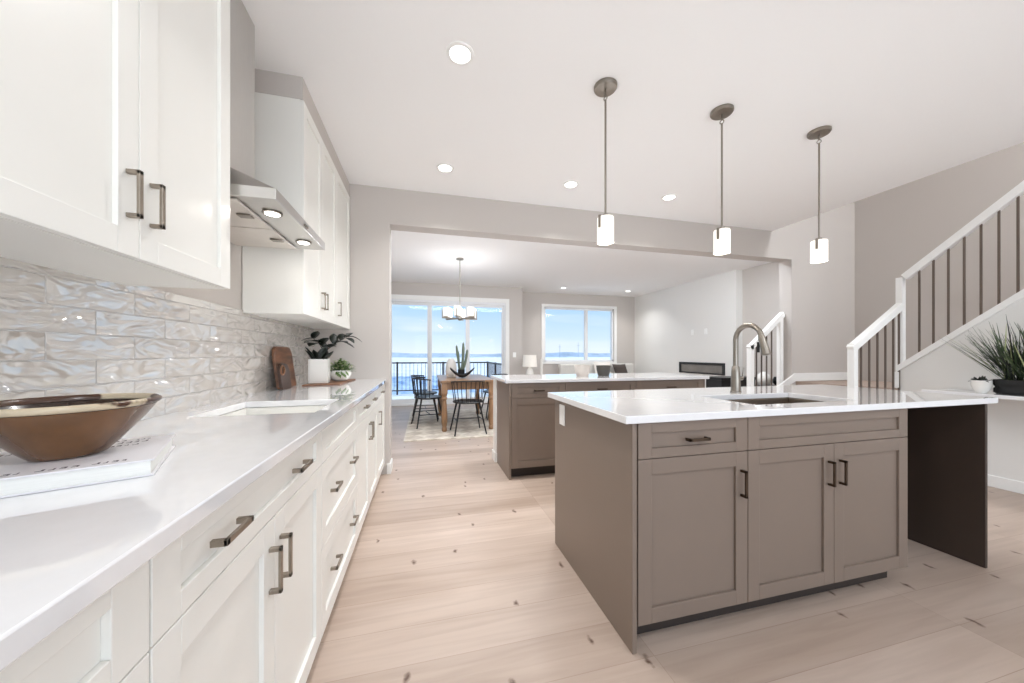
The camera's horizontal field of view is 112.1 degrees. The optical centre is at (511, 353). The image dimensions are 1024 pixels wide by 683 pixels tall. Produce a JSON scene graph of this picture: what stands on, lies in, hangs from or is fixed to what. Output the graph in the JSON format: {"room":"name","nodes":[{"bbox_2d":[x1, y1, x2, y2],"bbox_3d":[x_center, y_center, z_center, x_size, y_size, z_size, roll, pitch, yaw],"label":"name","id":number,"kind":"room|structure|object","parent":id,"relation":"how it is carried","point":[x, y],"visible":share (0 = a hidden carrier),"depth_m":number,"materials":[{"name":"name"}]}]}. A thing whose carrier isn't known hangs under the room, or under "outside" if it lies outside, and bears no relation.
{"room":"kitchen","nodes":[
{"label":"kitchen","id":0,"kind":"room"},
{"bbox_2d":[145,242,241,309],"bbox_3d":[-1.702,-0.222,2.404,0.150,2.743,11.800,0,0,-14],"label":"wall","id":1,"kind":"structure","parent":0,"point":[232,297],"depth_m":1.80,"materials":[{"name":"grey paint"}]},
{"bbox_2d":[0,0,229,289],"bbox_3d":[-1.040,-0.847,0.804,0.332,1.233,0.821,0,0,-14],"label":"upper cabinet","id":2,"kind":"object","parent":1,"relation":"attached to","point":[115,114],"visible":1,"depth_m":0.80,"materials":[{"name":"white paint"}]},
{"bbox_2d":[0,257,313,451],"bbox_3d":[-1.229,-0.004,0.873,0.009,0.476,4.700,0,0,-14],"label":"backsplash","id":3,"kind":"structure","parent":1,"relation":"attached to","point":[62,333],"depth_m":1.16,"materials":[{"name":"tile"}]},
{"bbox_2d":[230,0,324,249],"bbox_3d":[-1.180,-1.079,1.567,0.446,1.025,0.664,0,0,-14],"label":"range hood","id":4,"kind":"object","parent":1,"relation":"attached to","point":[260,216],"visible":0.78,"depth_m":1.54,"materials":[{"name":"silver metal"}]},
{"bbox_2d":[242,92,336,324],"bbox_3d":[-1.427,-0.847,2.325,0.332,1.233,0.769,0,0,-14],"label":"upper cabinet","id":5,"kind":"object","parent":1,"relation":"attached to","point":[293,286],"visible":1,"depth_m":1.98,"materials":[{"name":"white paint"}]},
{"bbox_2d":[255,69,348,194],"bbox_3d":[-1.198,-1.529,1.346,0.304,0.128,3.800,0,0,-14],"label":"soffit","id":6,"kind":"structure","parent":1,"relation":"attached to","point":[267,82],"depth_m":1.98,"materials":[{"name":"grey paint"}]},
{"bbox_2d":[296,171,349,328],"bbox_3d":[-1.585,-0.847,2.943,0.332,1.233,0.505,0,0,-14],"label":"upper cabinet","id":7,"kind":"object","parent":1,"relation":"attached to","point":[343,199],"visible":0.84,"depth_m":2.99,"materials":[{"name":"white paint"}]},
{"bbox_2d":[392,392,488,398],"bbox_3d":[-3.296,1.265,8.840,5.980,0.170,2.440,0,0,-14],"label":"deck","id":8,"kind":"object","parent":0,"point":[449,395],"depth_m":9.81,"materials":[{"name":"white"}]},
{"bbox_2d":[392,361,500,394],"bbox_3d":[-2.652,0.704,8.986,4.550,0.950,2.325,0,0,-14],"label":"deck railing","id":9,"kind":"object","parent":8,"relation":"on","point":[489,364],"visible":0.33,"depth_m":10.11,"materials":[{"name":"black metal"}]},
{"bbox_2d":[391,282,521,374],"bbox_3d":[-1.398,-0.222,8.157,3.280,2.743,0.500,0,0,-14],"label":"wall","id":10,"kind":"structure","parent":0,"point":[514,295],"depth_m":8.18,"materials":[{"name":"grey paint"}]},
{"bbox_2d":[391,294,508,405],"bbox_3d":[-1.436,-0.080,7.941,2.800,2.460,0.140,0,0,-14],"label":"door","id":11,"kind":"structure","parent":10,"relation":"in","point":[396,299],"depth_m":7.89,"materials":[{"name":"white paint"}]},
{"bbox_2d":[522,292,633,374],"bbox_3d":[1.758,-0.222,9.297,3.700,2.743,0.150,0,0,-14],"label":"wall","id":12,"kind":"structure","parent":0,"point":[531,301],"depth_m":9.13,"materials":[{"name":"grey paint"}]},
{"bbox_2d":[541,304,616,363],"bbox_3d":[1.809,-0.522,9.279,2.180,1.565,0.150,0,0,-14],"label":"window","id":13,"kind":"structure","parent":12,"relation":"in","point":[544,307],"depth_m":9.31,"materials":[{"name":"white paint"}]},
{"bbox_2d":[391,230,770,296],"bbox_3d":[0.839,-1.743,6.568,7.130,0.300,4.985,0,0,-14],"label":"ceiling","id":14,"kind":"structure","parent":0,"point":[416,257],"depth_m":6.28,"materials":[{"name":"white paint"}]},
{"bbox_2d":[442,258,476,320],"bbox_3d":[-0.871,-1.073,5.764,0.597,1.039,0.592,0,0,-14],"label":"chandelier","id":15,"kind":"object","parent":14,"relation":"hanging from","point":[446,312],"visible":1,"depth_m":5.64,"materials":[{"name":"silver metal"}]},
{"bbox_2d":[314,184,854,473],"bbox_3d":[1.402,-1.450,4.054,6.980,5.200,0.165,0,0,-14],"label":"wall","id":16,"kind":"structure","parent":0,"point":[817,300],"depth_m":3.83,"materials":[{"name":"grey paint"}]},
{"bbox_2d":[387,458,392,473],"bbox_3d":[-1.201,1.100,3.391,0.038,0.100,0.191,0,0,-14],"label":"jamb","id":17,"kind":"object","parent":16,"relation":"attached to","point":[389,465],"visible":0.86,"depth_m":3.30,"materials":[{"name":"white paint"}]},
{"bbox_2d":[778,373,795,385],"bbox_3d":[3.567,0.393,4.510,0.340,0.275,0.018,0,0,-14],"label":"trim","id":18,"kind":"structure","parent":16,"relation":"attached to","point":[792,378],"depth_m":4.52,"materials":[{"name":"white paint"}]},
{"bbox_2d":[793,372,846,380],"bbox_3d":[4.258,0.307,4.690,1.130,0.105,0.014,0,0,-14],"label":"baseboard","id":19,"kind":"structure","parent":16,"relation":"attached to","point":[841,375],"depth_m":4.66,"materials":[{"name":"white paint"}]},
{"bbox_2d":[242,0,1023,230],"bbox_3d":[1.527,-1.743,0.570,5.500,0.300,6.650,0,0,-14],"label":"ceiling","id":20,"kind":"structure","parent":0,"point":[908,91],"depth_m":2.09,"materials":[{"name":"white paint"}]},
{"bbox_2d":[436,163,453,172],"bbox_3d":[-0.572,-1.589,2.950,0.148,0.008,0.148,0,0,-14],"label":"recessed light","id":21,"kind":"object","parent":20,"relation":"in","point":[442,167],"visible":1,"depth_m":2.94,"materials":[{"name":"white paint"}]},
{"bbox_2d":[446,41,473,65],"bbox_3d":[-0.275,-1.589,1.829,0.148,0.008,0.148,0,0,-14],"label":"recessed light","id":22,"kind":"object","parent":20,"relation":"in","point":[459,53],"visible":1,"depth_m":1.82,"materials":[{"name":"white paint"}]},
{"bbox_2d":[563,180,578,188],"bbox_3d":[0.552,-1.589,3.236,0.148,0.008,0.148,0,0,-14],"label":"recessed light","id":23,"kind":"object","parent":20,"relation":"in","point":[569,184],"visible":1,"depth_m":3.23,"materials":[{"name":"white paint"}]},
{"bbox_2d":[594,77,616,244],"bbox_3d":[0.556,-1.127,2.051,0.136,0.931,0.136,0,0,-34],"label":"pendant light","id":24,"kind":"object","parent":20,"relation":"hanging from","point":[604,87],"visible":1,"depth_m":2.04,"materials":[{"name":"white glass"}]},
{"bbox_2d":[661,194,676,200],"bbox_3d":[1.594,-1.589,3.502,0.148,0.008,0.148,0,0,-14],"label":"recessed light","id":25,"kind":"object","parent":20,"relation":"in","point":[667,197],"visible":1,"depth_m":3.50,"materials":[{"name":"white paint"}]},
{"bbox_2d":[710,103,733,254],"bbox_3d":[1.375,-1.127,2.260,0.136,0.931,0.136,0,0,-34],"label":"pendant light","id":26,"kind":"object","parent":20,"relation":"hanging from","point":[722,235],"visible":1,"depth_m":2.24,"materials":[{"name":"white glass"}]},
{"bbox_2d":[807,125,831,262],"bbox_3d":[2.198,-1.127,2.470,0.136,0.931,0.136,0,0,-34],"label":"pendant light","id":27,"kind":"object","parent":20,"relation":"hanging from","point":[818,247],"visible":1,"depth_m":2.45,"materials":[{"name":"white glass"}]},
{"bbox_2d":[306,403,1023,682],"bbox_3d":[1.680,1.210,3.266,7.130,0.120,11.800,0,0,-14],"label":"floor","id":28,"kind":"structure","parent":0,"point":[456,572],"depth_m":1.53,"materials":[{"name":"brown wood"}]},
{"bbox_2d":[0,561,148,682],"bbox_3d":[-0.641,0.709,-0.128,0.631,0.883,1.099,0,0,-14],"label":"base cabinet","id":29,"kind":"object","parent":28,"relation":"on","point":[107,641],"visible":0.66,"depth_m":0.41,"materials":[{"name":"white paint"}]},
{"bbox_2d":[0,379,386,671],"bbox_3d":[-0.997,0.250,1.242,0.640,0.030,4.099,0,0,-14],"label":"countertop","id":30,"kind":"structure","parent":29,"relation":"on","point":[62,550],"depth_m":0.53,"materials":[{"name":"white stone"}]},
{"bbox_2d":[0,434,174,497],"bbox_3d":[-0.915,0.218,0.659,0.360,0.032,0.262,0,0,-38],"label":"book","id":31,"kind":"object","parent":30,"relation":"on","point":[125,459],"visible":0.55,"depth_m":0.63,"materials":[{"name":"paper"}]},
{"bbox_2d":[0,393,161,461],"bbox_3d":[-0.888,0.147,0.692,0.263,0.110,0.263,0,0,-14],"label":"bowl","id":32,"kind":"object","parent":31,"relation":"on","point":[53,428],"visible":1,"depth_m":0.65,"materials":[{"name":"orange metal"}]},
{"bbox_2d":[221,405,326,415],"bbox_3d":[-1.054,0.318,1.542,0.418,0.104,0.418,0,0,-14],"label":"cooktop","id":33,"kind":"object","parent":30,"relation":"in","point":[298,409],"visible":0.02,"depth_m":1.72,"materials":[{"name":"white paint"}]},
{"bbox_2d":[272,346,295,389],"bbox_3d":[-1.574,0.091,2.385,0.054,0.284,0.310,0,0,-14],"label":"cutting board","id":34,"kind":"object","parent":30,"relation":"on","point":[280,355],"visible":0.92,"depth_m":2.37,"materials":[{"name":"brown wood"}]},
{"bbox_2d":[277,363,290,389],"bbox_3d":[-1.516,0.148,2.294,0.039,0.170,0.165,0,0,-14],"label":"cutting board","id":35,"kind":"object","parent":30,"relation":"on","point":[283,372],"visible":1,"depth_m":2.27,"materials":[{"name":"brown wood"}]},
{"bbox_2d":[302,379,355,385],"bbox_3d":[-1.473,0.230,2.824,0.260,0.010,0.599,0,0,-14],"label":"serving board","id":36,"kind":"object","parent":30,"relation":"on","point":[331,382],"visible":0.71,"depth_m":2.63,"materials":[{"name":"brown wood"}]},
{"bbox_2d":[301,331,361,383],"bbox_3d":[-1.414,0.023,2.715,0.430,0.402,0.178,0,0,-25],"label":"potted plant","id":37,"kind":"object","parent":36,"relation":"on","point":[319,363],"visible":1,"depth_m":2.65,"materials":[{"name":"green plant"}]},
{"bbox_2d":[330,358,353,380],"bbox_3d":[-1.429,0.129,2.890,0.221,0.188,0.240,0,0,24],"label":"potted plant","id":38,"kind":"object","parent":36,"relation":"on","point":[339,372],"visible":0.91,"depth_m":2.83,"materials":[{"name":"green plant"}]},
{"bbox_2d":[147,432,320,682],"bbox_3d":[-0.877,0.709,0.800,0.631,0.883,0.815,0,0,-14],"label":"base cabinet","id":39,"kind":"object","parent":28,"relation":"on","point":[235,598],"visible":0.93,"depth_m":0.75,"materials":[{"name":"white paint"}]},
{"bbox_2d":[220,405,358,638],"bbox_3d":[-1.065,0.709,1.538,0.631,0.883,0.706,0,0,-14],"label":"base cabinet","id":40,"kind":"object","parent":28,"relation":"on","point":[339,517],"visible":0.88,"depth_m":1.52,"materials":[{"name":"white paint"}]},
{"bbox_2d":[357,389,377,538],"bbox_3d":[-1.262,0.709,2.308,0.631,0.883,0.882,0,0,-14],"label":"base cabinet","id":41,"kind":"object","parent":28,"relation":"on","point":[367,409],"visible":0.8,"depth_m":2.30,"materials":[{"name":"white paint"}]},
{"bbox_2d":[378,384,384,480],"bbox_3d":[-1.433,0.709,2.981,0.631,0.883,0.505,0,0,-14],"label":"base cabinet","id":42,"kind":"object","parent":28,"relation":"on","point":[381,390],"visible":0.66,"depth_m":3.06,"materials":[{"name":"white paint"}]},
{"bbox_2d":[404,408,492,441],"bbox_3d":[-0.677,1.145,5.978,2.160,0.010,2.480,0,0,-14],"label":"rug","id":43,"kind":"object","parent":28,"relation":"on","point":[429,428],"visible":0.64,"depth_m":5.35,"materials":[{"name":"beige fabric"}]},
{"bbox_2d":[411,375,438,419],"bbox_3d":[-1.553,0.754,6.126,0.474,0.768,0.505,0,0,-16],"label":"dining chair","id":44,"kind":"object","parent":43,"relation":"on","point":[427,392],"visible":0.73,"depth_m":6.00,"materials":[{"name":"black paint"}]},
{"bbox_2d":[411,377,441,428],"bbox_3d":[-1.356,0.754,5.513,0.474,0.768,0.505,0,0,-26],"label":"dining chair","id":45,"kind":"object","parent":43,"relation":"on","point":[421,397],"visible":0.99,"depth_m":5.42,"materials":[{"name":"black paint"}]},
{"bbox_2d":[437,374,492,431],"bbox_3d":[-0.825,0.764,5.827,0.820,0.750,1.480,0,0,-14],"label":"dining table","id":46,"kind":"object","parent":43,"relation":"on","point":[444,383],"visible":0.81,"depth_m":5.21,"materials":[{"name":"brown wood"}]},
{"bbox_2d":[445,358,456,377],"bbox_3d":[-1.019,0.232,5.777,0.190,0.315,0.189,0,0,-14],"label":"vase","id":47,"kind":"object","parent":46,"relation":"on","point":[451,362],"visible":0.94,"depth_m":5.71,"materials":[{"name":"white ceramic"}]},
{"bbox_2d":[450,367,473,377],"bbox_3d":[-0.807,0.301,5.594,0.394,0.173,0.170,0,0,-6],"label":"bowl","id":48,"kind":"object","parent":46,"relation":"on","point":[451,369],"visible":0.96,"depth_m":5.54,"materials":[{"name":"black paint"}]},
{"bbox_2d":[456,342,467,373],"bbox_3d":[-0.811,0.093,5.587,0.180,0.564,0.114,0,0,18],"label":"potted plant","id":49,"kind":"object","parent":48,"relation":"in","point":[461,370],"visible":0.96,"depth_m":5.57,"materials":[{"name":"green plant"}]},
{"bbox_2d":[450,380,486,436],"bbox_3d":[-0.638,0.754,5.016,0.505,0.768,0.474,0,0,-18],"label":"dining chair","id":50,"kind":"object","parent":43,"relation":"on","point":[458,401],"visible":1,"depth_m":4.90,"materials":[{"name":"black paint"}]},
{"bbox_2d":[480,374,507,417],"bbox_3d":[-0.311,0.754,6.371,0.474,0.768,0.505,0,0,-18],"label":"dining chair","id":51,"kind":"object","parent":43,"relation":"on","point":[484,391],"visible":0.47,"depth_m":6.44,"materials":[{"name":"black paint"}]},
{"bbox_2d":[497,380,510,479],"bbox_3d":[-0.085,0.709,3.409,0.020,0.883,0.548,0,0,-14],"label":"end panel","id":52,"kind":"object","parent":28,"relation":"on","point":[503,389],"visible":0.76,"depth_m":3.32,"materials":[{"name":"beige paint"}]},
{"bbox_2d":[511,382,564,476],"bbox_3d":[0.189,0.709,3.449,0.528,0.883,0.547,0,0,-14],"label":"base cabinet","id":53,"kind":"object","parent":28,"relation":"on","point":[532,410],"visible":0.59,"depth_m":3.21,"materials":[{"name":"beige paint"}]},
{"bbox_2d":[490,373,708,382],"bbox_3d":[0.922,0.250,3.744,2.213,0.030,0.760,0,0,-14],"label":"countertop","id":54,"kind":"structure","parent":53,"relation":"on","point":[534,378],"depth_m":3.48,"materials":[{"name":"white stone"}]},
{"bbox_2d":[574,365,589,375],"bbox_3d":[0.759,0.177,3.723,0.170,0.115,0.170,0,0,-14],"label":"bowl","id":55,"kind":"object","parent":54,"relation":"on","point":[581,370],"visible":1,"depth_m":3.66,"materials":[{"name":"white ceramic"}]},
{"bbox_2d":[596,365,610,375],"bbox_3d":[0.992,0.179,3.741,0.156,0.110,0.156,0,0,-14],"label":"bowl","id":56,"kind":"object","parent":54,"relation":"on","point":[602,370],"visible":1,"depth_m":3.68,"materials":[{"name":"grey ceramic"}]},
{"bbox_2d":[540,358,542,373],"bbox_3d":[0.695,0.625,8.123,0.140,1.050,0.138,0,0,-14],"label":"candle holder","id":57,"kind":"object","parent":28,"relation":"on","point":[541,359],"visible":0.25,"depth_m":8.10,"materials":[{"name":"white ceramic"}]},
{"bbox_2d":[558,363,632,373],"bbox_3d":[2.276,0.700,8.681,2.100,0.900,0.840,0,0,-14],"label":"sofa","id":58,"kind":"object","parent":28,"relation":"on","point":[562,368],"visible":0.04,"depth_m":8.77,"materials":[{"name":"grey fabric"}]},
{"bbox_2d":[594,362,610,373],"bbox_3d":[2.293,0.415,8.737,0.440,0.430,0.184,0,0,-8],"label":"throw pillow","id":59,"kind":"object","parent":58,"relation":"on","point":[595,363],"visible":0.27,"depth_m":8.72,"materials":[{"name":"white fabric"}]},
{"bbox_2d":[612,364,627,372],"bbox_3d":[2.787,0.450,8.822,0.420,0.384,0.230,0,0,-22],"label":"throw pillow","id":60,"kind":"object","parent":58,"relation":"on","point":[618,368],"visible":0.59,"depth_m":8.78,"materials":[{"name":"grey fabric"}]},
{"bbox_2d":[555,400,636,653],"bbox_3d":[0.371,0.709,1.712,0.020,0.883,0.805,0,0,-14],"label":"end panel","id":61,"kind":"object","parent":28,"relation":"on","point":[596,455],"visible":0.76,"depth_m":1.55,"materials":[{"name":"beige paint"}]},
{"bbox_2d":[559,404,564,425],"bbox_3d":[0.286,0.350,1.982,0.008,0.116,0.072,0,0,-14],"label":"outlet","id":62,"kind":"object","parent":61,"relation":"attached to","point":[561,407],"visible":1,"depth_m":1.97,"materials":[{"name":"white plastic"}]},
{"bbox_2d":[565,381,635,391],"bbox_3d":[0.816,0.709,3.609,0.764,0.883,0.547,0,0,-14],"label":"base cabinet","id":63,"kind":"object","parent":28,"relation":"on","point":[597,385],"visible":0.2,"depth_m":3.37,"materials":[{"name":"beige paint"}]},
{"bbox_2d":[636,379,702,389],"bbox_3d":[1.579,0.709,3.804,0.809,0.883,0.547,0,0,-14],"label":"base cabinet","id":64,"kind":"object","parent":28,"relation":"on","point":[690,383],"visible":0.21,"depth_m":3.56,"materials":[{"name":"beige paint"}]},
{"bbox_2d":[637,418,747,633],"bbox_3d":[0.667,0.709,1.677,0.528,0.883,0.647,0,0,-14],"label":"base cabinet","id":65,"kind":"object","parent":28,"relation":"on","point":[692,476],"visible":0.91,"depth_m":1.39,"materials":[{"name":"beige paint"}]},
{"bbox_2d":[548,384,997,423],"bbox_3d":[1.416,0.250,1.986,2.255,0.030,0.850,0,0,-14],"label":"countertop","id":66,"kind":"structure","parent":65,"relation":"on","point":[681,404],"depth_m":1.74,"materials":[{"name":"white stone"}]},
{"bbox_2d":[730,323,770,392],"bbox_3d":[1.411,0.025,2.028,0.097,0.418,0.247,0,0,-14],"label":"faucet","id":67,"kind":"object","parent":66,"relation":"on","point":[762,345],"visible":1,"depth_m":2.09,"materials":[{"name":"silver metal"}]},
{"bbox_2d":[728,398,818,404],"bbox_3d":[1.407,0.358,1.850,0.662,0.183,0.352,0,0,-14],"label":"sink","id":68,"kind":"object","parent":66,"relation":"in","point":[774,400],"visible":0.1,"depth_m":2.05,"materials":[{"name":"metal"}]},
{"bbox_2d":[706,376,755,387],"bbox_3d":[3.877,0.777,6.127,0.760,0.745,0.380,0,0,-14],"label":"console table","id":69,"kind":"object","parent":28,"relation":"on","point":[713,381],"visible":0.23,"depth_m":5.98,"materials":[{"name":"black paint"}]},
{"bbox_2d":[732,397,907,612],"bbox_3d":[1.400,0.709,1.864,0.984,0.883,0.647,0,0,-14],"label":"base cabinet","id":70,"kind":"object","parent":28,"relation":"on","point":[827,501],"visible":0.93,"depth_m":1.57,"materials":[{"name":"beige paint"}]},
{"bbox_2d":[907,404,987,567],"bbox_3d":[2.447,0.709,2.241,0.020,0.883,0.805,0,0,-14],"label":"end panel","id":71,"kind":"object","parent":28,"relation":"on","point":[948,445],"visible":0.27,"depth_m":1.97,"materials":[{"name":"brown wood"}]},
{"bbox_3d":[4.059,0.825,5.452,0.520,0.650,0.400,0,0,-14],"label":"side table","id":72,"kind":"object","parent":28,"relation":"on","visible":0},
{"bbox_2d":[757,372,770,385],"bbox_3d":[3.977,0.390,5.451,0.200,0.220,0.200,0,0,-14],"label":"vase","id":73,"kind":"object","parent":72,"relation":"on","point":[763,373],"visible":0.81,"depth_m":5.39,"materials":[{"name":"white ceramic"}]},
{"bbox_2d":[773,377,776,385],"bbox_3d":[4.210,0.429,5.428,0.180,0.140,0.180,0,0,-14],"label":"vase","id":74,"kind":"object","parent":72,"relation":"on","point":[774,378],"visible":0.27,"depth_m":5.42,"materials":[{"name":"black ceramic"}]},
{"bbox_3d":[0.410,0.856,7.947,0.480,0.587,0.480,0,0,-14],"label":"side table","id":75,"kind":"object","parent":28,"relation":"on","visible":0},
{"bbox_2d":[522,355,536,374],"bbox_3d":[0.410,0.292,7.947,0.340,0.540,0.338,0,0,-14],"label":"table lamp","id":76,"kind":"object","parent":75,"relation":"on","point":[529,361],"visible":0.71,"depth_m":7.82,"materials":[{"name":"white ceramic"}]},
{"bbox_2d":[634,270,741,387],"bbox_3d":[3.897,-0.222,8.093,0.150,2.743,3.240,0,0,-14],"label":"wall","id":77,"kind":"structure","parent":0,"point":[664,319],"depth_m":7.67,"materials":[{"name":"white paint"}]},
{"bbox_2d":[679,362,724,375],"bbox_3d":[4.000,0.300,7.335,0.020,0.240,1.240,0,0,-14],"label":"fireplace","id":78,"kind":"object","parent":77,"relation":"attached to","point":[684,367],"visible":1,"depth_m":7.28,"materials":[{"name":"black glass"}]},
{"bbox_2d":[796,380,897,389],"bbox_3d":[4.383,-0.426,2.784,1.830,3.152,3.930,0,0,-14],"label":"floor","id":79,"kind":"structure","parent":0,"point":[829,382],"depth_m":4.35,"materials":[{"name":"wood"}]},
{"bbox_2d":[746,312,784,385],"bbox_3d":[3.384,0.195,4.593,0.606,1.516,0.060,0,0,-14],"label":"stair railing","id":80,"kind":"object","parent":79,"relation":"on","point":[777,321],"visible":0.63,"depth_m":4.59,"materials":[{"name":"white paint"}]},
{"bbox_2d":[846,303,904,389],"bbox_3d":[3.680,0.311,3.487,0.747,1.677,0.060,0,0,-14],"label":"stair railing","id":81,"kind":"object","parent":79,"relation":"on","point":[874,328],"visible":0.67,"depth_m":3.46,"materials":[{"name":"white paint"}]},
{"bbox_2d":[742,142,1023,384],"bbox_3d":[5.062,-1.450,4.128,0.150,5.200,11.800,0,0,-14],"label":"wall","id":82,"kind":"structure","parent":0,"point":[896,228],"depth_m":4.20,"materials":[{"name":"grey paint"}]},
{"bbox_2d":[900,298,1023,481],"bbox_3d":[4.489,-0.791,1.903,0.100,3.882,3.470,0,0,-14],"label":"wall","id":83,"kind":"structure","parent":0,"point":[945,367],"depth_m":3.00,"materials":[{"name":"white paint"}]},
{"bbox_2d":[895,289,1023,387],"bbox_3d":[4.485,-1.218,1.917,0.140,3.136,3.500,0,0,-14],"label":"cap","id":84,"kind":"object","parent":83,"relation":"attached to","point":[1016,297],"visible":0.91,"depth_m":3.16,"materials":[{"name":"white paint"}]},
{"bbox_2d":[896,180,1023,365],"bbox_3d":[4.302,-1.040,2.615,0.060,2.799,2.082,0,0,-14],"label":"stair railing","id":85,"kind":"object","parent":84,"relation":"on","point":[1016,192],"visible":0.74,"depth_m":3.19,"materials":[{"name":"white paint"}]},
{"bbox_2d":[922,388,1023,400],"bbox_3d":[4.111,0.335,2.286,0.416,0.030,1.800,0,0,-14],"label":"wall shelf","id":86,"kind":"object","parent":83,"relation":"attached to","point":[951,390],"visible":0.8,"depth_m":2.85,"materials":[{"name":"white stone"}]},
{"bbox_2d":[970,376,992,392],"bbox_3d":[3.857,0.249,2.838,0.118,0.141,0.129,0,0,-14],"label":"potted plant","id":87,"kind":"object","parent":86,"relation":"on","point":[982,384],"visible":0.99,"depth_m":2.81,"materials":[{"name":"green plant"}]},
{"bbox_2d":[945,316,1023,395],"bbox_3d":[3.909,-0.004,2.633,0.416,0.647,0.945,0,0,-14],"label":"potted grass","id":88,"kind":"object","parent":86,"relation":"on","point":[1009,384],"depth_m":2.73,"materials":[{"name":"green plant"}]},
{"bbox_2d":[988,474,1023,493],"bbox_3d":[4.434,1.100,1.889,0.013,0.100,3.470,0,0,-14],"label":"baseboard","id":89,"kind":"structure","parent":83,"relation":"attached to","point":[1016,486],"depth_m":2.91,"materials":[{"name":"white paint"}]},
{"label":"outside","id":90,"kind":"structure","parent":0,"visible":0},
{"bbox_2d":[392,352,609,355],"bbox_3d":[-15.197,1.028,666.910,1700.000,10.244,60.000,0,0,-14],"label":"hills","id":91,"kind":"structure","parent":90,"point":[558,353],"depth_m":663.49,"materials":[{"name":"blue"}]},
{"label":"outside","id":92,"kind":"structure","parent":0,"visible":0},
{"bbox_2d":[392,375,486,394],"bbox_3d":[-7.486,4.170,45.563,92.000,0.001,44.000,0,0,-14],"label":"ice","id":93,"kind":"object","parent":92,"point":[404,382],"visible":0.03,"depth_m":45.67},
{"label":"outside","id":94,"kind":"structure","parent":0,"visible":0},
{"bbox_2d":[392,357,609,375],"bbox_3d":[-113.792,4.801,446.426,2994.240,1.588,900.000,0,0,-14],"label":"sea","id":95,"kind":"structure","parent":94,"point":[403,369],"depth_m":137.15,"materials":[{"name":"blue liquid"}]},
{"bbox_2d":[392,355,609,357],"bbox_3d":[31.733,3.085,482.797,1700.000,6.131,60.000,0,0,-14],"label":"treeline","id":96,"kind":"object","parent":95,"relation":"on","point":[402,356],"visible":0.12,"depth_m":430.06,"materials":[{"name":"blue"}]},
{"bbox_3d":[0.851,0.708,3.999,2.115,0.883,0.130,0,0,-14],"label":"wall","id":97,"kind":"structure","parent":0,"visible":0},
{"bbox_2d":[492,379,496,461],"bbox_3d":[-0.189,0.709,3.736,0.028,0.883,0.166,0,0,-14],"label":"trim","id":98,"kind":"structure","parent":97,"relation":"attached to","point":[494,450],"depth_m":3.68,"materials":[{"name":"white paint"}]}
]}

